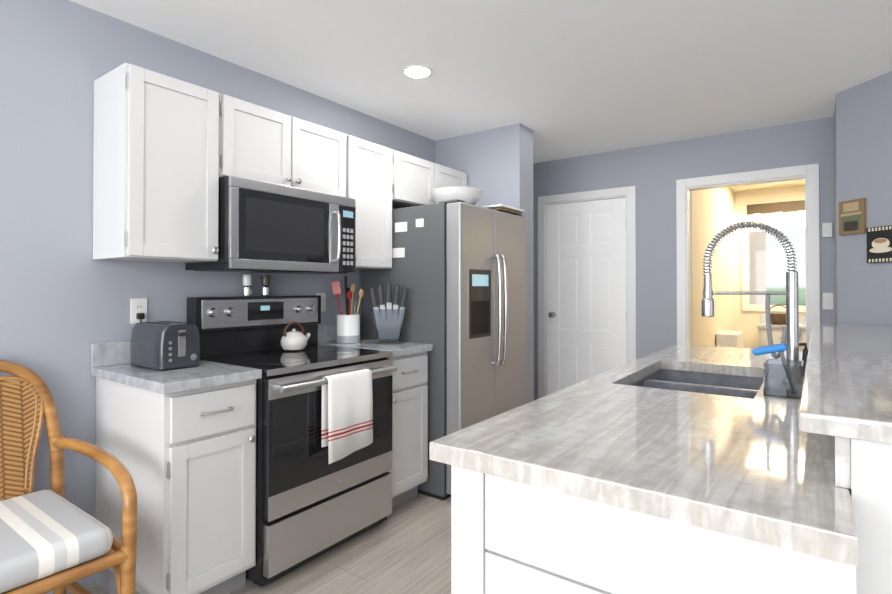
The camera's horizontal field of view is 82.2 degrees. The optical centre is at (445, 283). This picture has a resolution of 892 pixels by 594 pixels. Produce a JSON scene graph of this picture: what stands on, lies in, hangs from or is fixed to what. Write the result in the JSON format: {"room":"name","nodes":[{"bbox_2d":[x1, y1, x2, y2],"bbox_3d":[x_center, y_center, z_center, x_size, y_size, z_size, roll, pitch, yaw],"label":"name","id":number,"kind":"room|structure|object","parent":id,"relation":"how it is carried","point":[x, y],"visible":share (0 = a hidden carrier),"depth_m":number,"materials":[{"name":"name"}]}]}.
{"room":"kitchen","nodes":[
{"label":"kitchen","id":0,"kind":"room"},
{"bbox_2d":[0,0,434,593],"bbox_3d":[-1.514,0.054,2.242,0.110,2.434,7.236,0,-1,36],"label":"wall","id":1,"kind":"structure","parent":0,"point":[64,300],"depth_m":2.12,"materials":[{"name":"grey paint"}]},
{"bbox_2d":[130,298,146,323],"bbox_3d":[-1.378,0.156,2.305,0.034,0.173,0.070,0,-1,36],"label":"electrical outlet","id":2,"kind":"object","parent":1,"relation":"attached to","point":[138,309],"visible":0.81,"depth_m":2.30,"materials":[{"name":"white plastic"}]},
{"bbox_2d":[93,63,218,262],"bbox_3d":[-1.241,-0.480,2.224,0.352,0.760,0.387,0,-1,36],"label":"upper cabinet","id":3,"kind":"object","parent":1,"relation":"attached to","point":[156,169],"visible":1,"depth_m":2.10,"materials":[{"name":"white wood"}]},
{"bbox_2d":[219,93,345,196],"bbox_3d":[-0.903,-0.666,2.692,0.352,0.378,0.759,0,-1,36],"label":"upper cabinet","id":4,"kind":"object","parent":1,"relation":"attached to","point":[259,143],"visible":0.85,"depth_m":2.55,"materials":[{"name":"white wood"}]},
{"bbox_2d":[185,175,355,273],"bbox_3d":[-0.868,-0.265,2.663,0.439,0.417,0.756,0,-1,36],"label":"microwave","id":5,"kind":"object","parent":4,"relation":"attached to","point":[266,227],"visible":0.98,"depth_m":2.48,"materials":[{"name":"silver metal"}]},
{"bbox_2d":[317,293,325,311],"bbox_3d":[-0.771,0.119,3.163,0.008,0.114,0.070,0,-1,36],"label":"electrical outlet","id":6,"kind":"object","parent":1,"relation":"attached to","point":[323,301],"visible":0.65,"depth_m":3.17,"materials":[{"name":"white plastic"}]},
{"bbox_2d":[346,135,391,269],"bbox_3d":[-0.564,-0.471,3.156,0.352,0.760,0.388,0,-1,36],"label":"upper cabinet","id":7,"kind":"object","parent":1,"relation":"attached to","point":[368,176],"visible":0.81,"depth_m":3.08,"materials":[{"name":"white wood"}]},
{"bbox_2d":[392,149,466,208],"bbox_3d":[-0.196,-0.686,3.664,0.352,0.320,0.852,0,-1,36],"label":"upper cabinet","id":8,"kind":"object","parent":1,"relation":"attached to","point":[415,180],"visible":0.5,"depth_m":3.44,"materials":[{"name":"white wood"}]},
{"bbox_2d":[68,493,450,593],"bbox_3d":[0.590,1.287,0.702,5.310,0.060,7.236,0,-1,36],"label":"floor","id":9,"kind":"structure","parent":0,"point":[404,547],"depth_m":2.32,"materials":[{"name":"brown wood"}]},
{"bbox_2d":[0,360,137,593],"bbox_3d":[-1.458,0.762,1.567,0.678,1.006,0.711,0,-1,36],"label":"chair","id":10,"kind":"object","parent":9,"relation":"on","point":[54,540],"visible":1,"depth_m":1.66,"materials":[{"name":"wicker"}]},
{"bbox_2d":[91,340,261,593],"bbox_3d":[-1.122,0.762,2.123,0.650,1.015,0.391,0,-1,36],"label":"base cabinet","id":11,"kind":"object","parent":9,"relation":"on","point":[180,444],"visible":0.96,"depth_m":1.95,"materials":[{"name":"white wood"}]},
{"bbox_2d":[130,321,199,370],"bbox_3d":[-1.198,0.261,2.189,0.312,0.186,0.175,0,-1,36],"label":"toaster","id":12,"kind":"object","parent":11,"relation":"on","point":[163,345],"visible":1,"depth_m":2.11,"materials":[{"name":"grey metal"}]},
{"bbox_2d":[187,295,397,586],"bbox_3d":[-0.743,0.671,2.564,0.713,1.205,0.758,0,-1,36],"label":"range","id":13,"kind":"object","parent":9,"relation":"on","point":[311,503],"visible":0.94,"depth_m":2.36,"materials":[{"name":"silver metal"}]},
{"bbox_2d":[242,275,251,295],"bbox_3d":[-1.045,0.012,2.689,0.050,0.113,0.050,0,-1,36],"label":"salt mill","id":14,"kind":"object","parent":13,"relation":"on","point":[247,286],"visible":1,"depth_m":2.67,"materials":[{"name":"silver metal"}]},
{"bbox_2d":[261,275,269,295],"bbox_3d":[-0.980,0.013,2.778,0.050,0.113,0.050,0,-1,36],"label":"pepper mill","id":15,"kind":"object","parent":13,"relation":"on","point":[265,284],"visible":1,"depth_m":2.76,"materials":[{"name":"silver metal"}]},
{"bbox_2d":[280,321,310,350],"bbox_3d":[-0.805,0.283,2.764,0.140,0.153,0.178,0,-1,36],"label":"teapot","id":16,"kind":"object","parent":13,"relation":"on","point":[293,340],"visible":1,"depth_m":2.70,"materials":[{"name":"white ceramic"}]},
{"bbox_2d":[321,369,372,463],"bbox_3d":[-0.453,0.606,2.371,0.063,0.382,0.270,0,-1,36],"label":"towel","id":17,"kind":"object","parent":13,"relation":"hanging from","point":[347,414],"visible":0.98,"depth_m":2.33,"materials":[{"name":"fabric"}]},
{"bbox_2d":[318,325,432,507],"bbox_3d":[-0.443,0.770,3.058,0.650,1.015,0.387,0,-1,36],"label":"base cabinet","id":18,"kind":"object","parent":9,"relation":"on","point":[409,471],"visible":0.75,"depth_m":2.92,"materials":[{"name":"white wood"}]},
{"bbox_2d":[331,276,363,342],"bbox_3d":[-0.603,0.159,3.146,0.169,0.408,0.179,0,-1,36],"label":"crock","id":19,"kind":"object","parent":18,"relation":"on","point":[348,327],"visible":1,"depth_m":3.10,"materials":[{"name":"white ceramic"}]},
{"bbox_2d":[370,283,407,343],"bbox_3d":[-0.342,0.180,3.079,0.232,0.364,0.070,0,-1,-5],"label":"knife block","id":20,"kind":"object","parent":18,"relation":"on","point":[389,321],"visible":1,"depth_m":3.06,"materials":[{"name":"grey plastic"}]},
{"bbox_2d":[361,199,526,499],"bbox_3d":[0.034,0.399,3.481,0.874,1.765,0.836,0,-1,36],"label":"fridge","id":21,"kind":"object","parent":9,"relation":"on","point":[458,269],"visible":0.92,"depth_m":3.10,"materials":[{"name":"grey metal"}]},
{"bbox_2d":[428,186,482,204],"bbox_3d":[0.064,-0.540,3.356,0.360,0.120,0.360,0,-1,36],"label":"bowl","id":22,"kind":"object","parent":21,"relation":"on","point":[470,195],"visible":0.56,"depth_m":3.22,"materials":[{"name":"white ceramic"}]},
{"bbox_2d":[480,204,523,214],"bbox_3d":[0.283,-0.500,3.606,0.440,0.034,0.323,0,-1,36],"label":"tray","id":23,"kind":"object","parent":21,"relation":"on","point":[505,208],"visible":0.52,"depth_m":3.43,"materials":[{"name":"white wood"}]},
{"bbox_2d":[441,344,891,593],"bbox_3d":[1.188,0.767,2.049,0.849,1.004,2.890,0,-1,36],"label":"kitchen island","id":24,"kind":"object","parent":9,"relation":"on","point":[684,469],"depth_m":1.00,"materials":[{"name":"white stone"}]},
{"bbox_2d":[429,438,860,569],"bbox_3d":[0.962,0.372,1.870,0.730,0.040,2.391,0,-1,36],"label":"countertop edge","id":25,"kind":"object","parent":24,"relation":"on","point":[839,545],"depth_m":0.83,"materials":[{"name":"white stone"}]},
{"bbox_2d":[701,221,800,359],"bbox_3d":[1.104,0.063,1.849,0.307,0.576,0.212,0,-1,36],"label":"faucet","id":26,"kind":"object","parent":25,"relation":"on","point":[791,332],"visible":0.98,"depth_m":1.81,"materials":[{"name":"silver metal"}]},
{"bbox_2d":[763,358,803,398],"bbox_3d":[1.067,0.299,1.615,0.100,0.100,0.140,0,-1,36],"label":"sponge caddy","id":27,"kind":"object","parent":25,"relation":"on","point":[780,379],"visible":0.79,"depth_m":1.56,"materials":[{"name":"grey plastic"}]},
{"bbox_2d":[752,343,786,364],"bbox_3d":[1.045,0.266,1.631,0.115,0.150,0.056,0,-1,36],"label":"scrubber","id":28,"kind":"object","parent":27,"relation":"in","point":[780,348],"visible":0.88,"depth_m":1.61,"materials":[{"name":"blue plastic"}]},
{"bbox_2d":[797,322,891,437],"bbox_3d":[1.642,0.245,1.863,0.520,0.035,2.835,0,-1,36],"label":"island countertop","id":29,"kind":"structure","parent":24,"relation":"on","point":[847,382],"depth_m":1.17,"materials":[{"name":"grey stone"}]},
{"bbox_2d":[799,343,807,373],"bbox_3d":[1.354,0.289,1.951,0.073,0.126,0.044,0,-1,36],"label":"soap pump","id":30,"kind":"object","parent":29,"relation":"on","point":[804,354],"visible":0.33,"depth_m":1.94,"materials":[{"name":"black plastic"}]},
{"bbox_2d":[70,0,891,191],"bbox_3d":[1.402,-1.197,1.843,5.310,0.060,10.000,0,-1,36],"label":"ceiling","id":31,"kind":"structure","parent":0,"point":[563,79],"depth_m":2.63,"materials":[{"name":"white paint"}]},
{"bbox_2d":[402,65,432,78],"bbox_3d":[-0.157,-1.155,2.802,0.170,0.005,0.170,0,-1,36],"label":"recessed light","id":32,"kind":"object","parent":31,"relation":"in","point":[416,71],"visible":1,"depth_m":2.79,"materials":[{"name":"white plastic"}]},
{"bbox_2d":[435,123,533,402],"bbox_3d":[0.286,0.069,3.979,0.760,2.434,0.218,0,-1,36],"label":"wall","id":33,"kind":"structure","parent":0,"point":[495,165],"depth_m":3.80,"materials":[{"name":"grey paint"}]},
{"bbox_2d":[533,117,834,399],"bbox_3d":[1.671,0.073,4.332,2.585,2.434,0.110,0,-1,36],"label":"wall","id":34,"kind":"structure","parent":0,"point":[652,173],"depth_m":4.18,"materials":[{"name":"grey paint"}]},
{"bbox_2d":[547,197,626,394],"bbox_3d":[1.241,0.276,4.567,0.740,2.016,0.101,0,-1,36],"label":"door","id":35,"kind":"structure","parent":34,"relation":"in","point":[586,276],"depth_m":4.58,"materials":[{"name":"white wood"}]},
{"bbox_2d":[538,186,635,398],"bbox_3d":[1.267,0.237,4.614,0.900,2.110,0.126,0,-1,36],"label":"door frame","id":36,"kind":"structure","parent":34,"relation":"attached to","point":[629,193],"depth_m":4.59,"materials":[{"name":"white wood"}]},
{"bbox_2d":[676,163,819,347],"bbox_3d":[2.267,0.226,3.888,0.930,2.120,0.126,0,-1,36],"label":"trim","id":37,"kind":"structure","parent":34,"relation":"attached to","point":[809,173],"depth_m":3.83,"materials":[{"name":"white wood"}]},
{"bbox_2d":[822,223,831,237],"bbox_3d":[2.644,-0.368,3.547,0.057,0.100,0.022,0,-1,36],"label":"thermostat","id":38,"kind":"object","parent":34,"relation":"attached to","point":[826,229],"visible":1,"depth_m":3.54,"materials":[{"name":"white plastic"}]},
{"bbox_2d":[823,293,832,309],"bbox_3d":[2.647,0.125,3.545,0.060,0.115,0.014,0,-1,36],"label":"switch plate","id":39,"kind":"object","parent":34,"relation":"attached to","point":[827,300],"visible":1,"depth_m":3.54,"materials":[{"name":"white plastic"}]},
{"bbox_2d":[690,187,737,345],"bbox_3d":[2.772,0.081,5.308,0.100,2.434,2.764,0,-1,36],"label":"wall","id":40,"kind":"structure","parent":0,"point":[714,211],"depth_m":5.09,"materials":[{"name":"beige paint"}]},
{"bbox_2d":[734,185,805,348],"bbox_3d":[4.255,0.087,5.877,1.590,2.434,0.100,0,-1,36],"label":"wall","id":41,"kind":"structure","parent":0,"point":[748,321],"depth_m":6.19,"materials":[{"name":"beige paint"}]},
{"bbox_2d":[742,220,805,311],"bbox_3d":[4.111,-0.196,5.903,1.210,1.060,0.028,0,-1,36],"label":"window","id":42,"kind":"structure","parent":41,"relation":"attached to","point":[764,263],"depth_m":6.09,"materials":[{"name":"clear glass"}]},
{"bbox_2d":[747,200,804,220],"bbox_3d":[4.093,-0.846,5.876,1.100,0.200,0.102,0,-1,36],"label":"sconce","id":43,"kind":"object","parent":41,"relation":"attached to","point":[777,209],"visible":0.56,"depth_m":5.98,"materials":[{"name":"brown wood"}]},
{"bbox_2d":[834,71,891,325],"bbox_3d":[3.543,0.056,2.486,2.615,2.434,0.896,0,-1,36],"label":"wall","id":44,"kind":"structure","parent":0,"point":[863,151],"depth_m":2.95,"materials":[{"name":"grey paint"}]},
{"bbox_2d":[839,198,865,234],"bbox_3d":[2.388,-0.388,3.007,0.020,0.200,0.155,0,-1,-10],"label":"picture","id":45,"kind":"object","parent":44,"relation":"attached to","point":[852,216],"visible":1,"depth_m":3.00,"materials":[{"name":"brown"}]},
{"bbox_2d":[867,225,891,262],"bbox_3d":[2.416,-0.214,2.835,0.020,0.200,0.160,0,-1,-10],"label":"picture","id":46,"kind":"object","parent":44,"relation":"attached to","point":[879,244],"visible":1,"depth_m":2.84,"materials":[{"name":"black paper"}]},
{"bbox_3d":[3.476,1.324,4.785,1.840,0.060,2.764,0,-1,36],"label":"floor","id":47,"kind":"structure","parent":0,"visible":0},
{"bbox_2d":[716,330,742,347],"bbox_3d":[3.055,0.896,5.073,0.615,0.800,0.440,0,-1,36],"label":"toilet","id":48,"kind":"object","parent":47,"relation":"on","point":[727,338],"visible":0.17,"depth_m":5.04,"materials":[{"name":"white ceramic"}]},
{"bbox_2d":[757,314,805,351],"bbox_3d":[4.098,0.831,5.570,1.180,0.940,0.566,0,-1,36],"label":"bathroom vanity","id":49,"kind":"object","parent":47,"relation":"on","point":[776,329],"visible":0.17,"depth_m":5.65,"materials":[{"name":"white wood"}]},
{"bbox_2d":[770,305,785,323],"bbox_3d":[3.770,0.353,5.795,0.212,0.216,0.207,0,-1,36],"label":"basket","id":50,"kind":"object","parent":49,"relation":"on","point":[778,318],"visible":0.75,"depth_m":5.73,"materials":[{"name":"brown wicker"}]}
]}

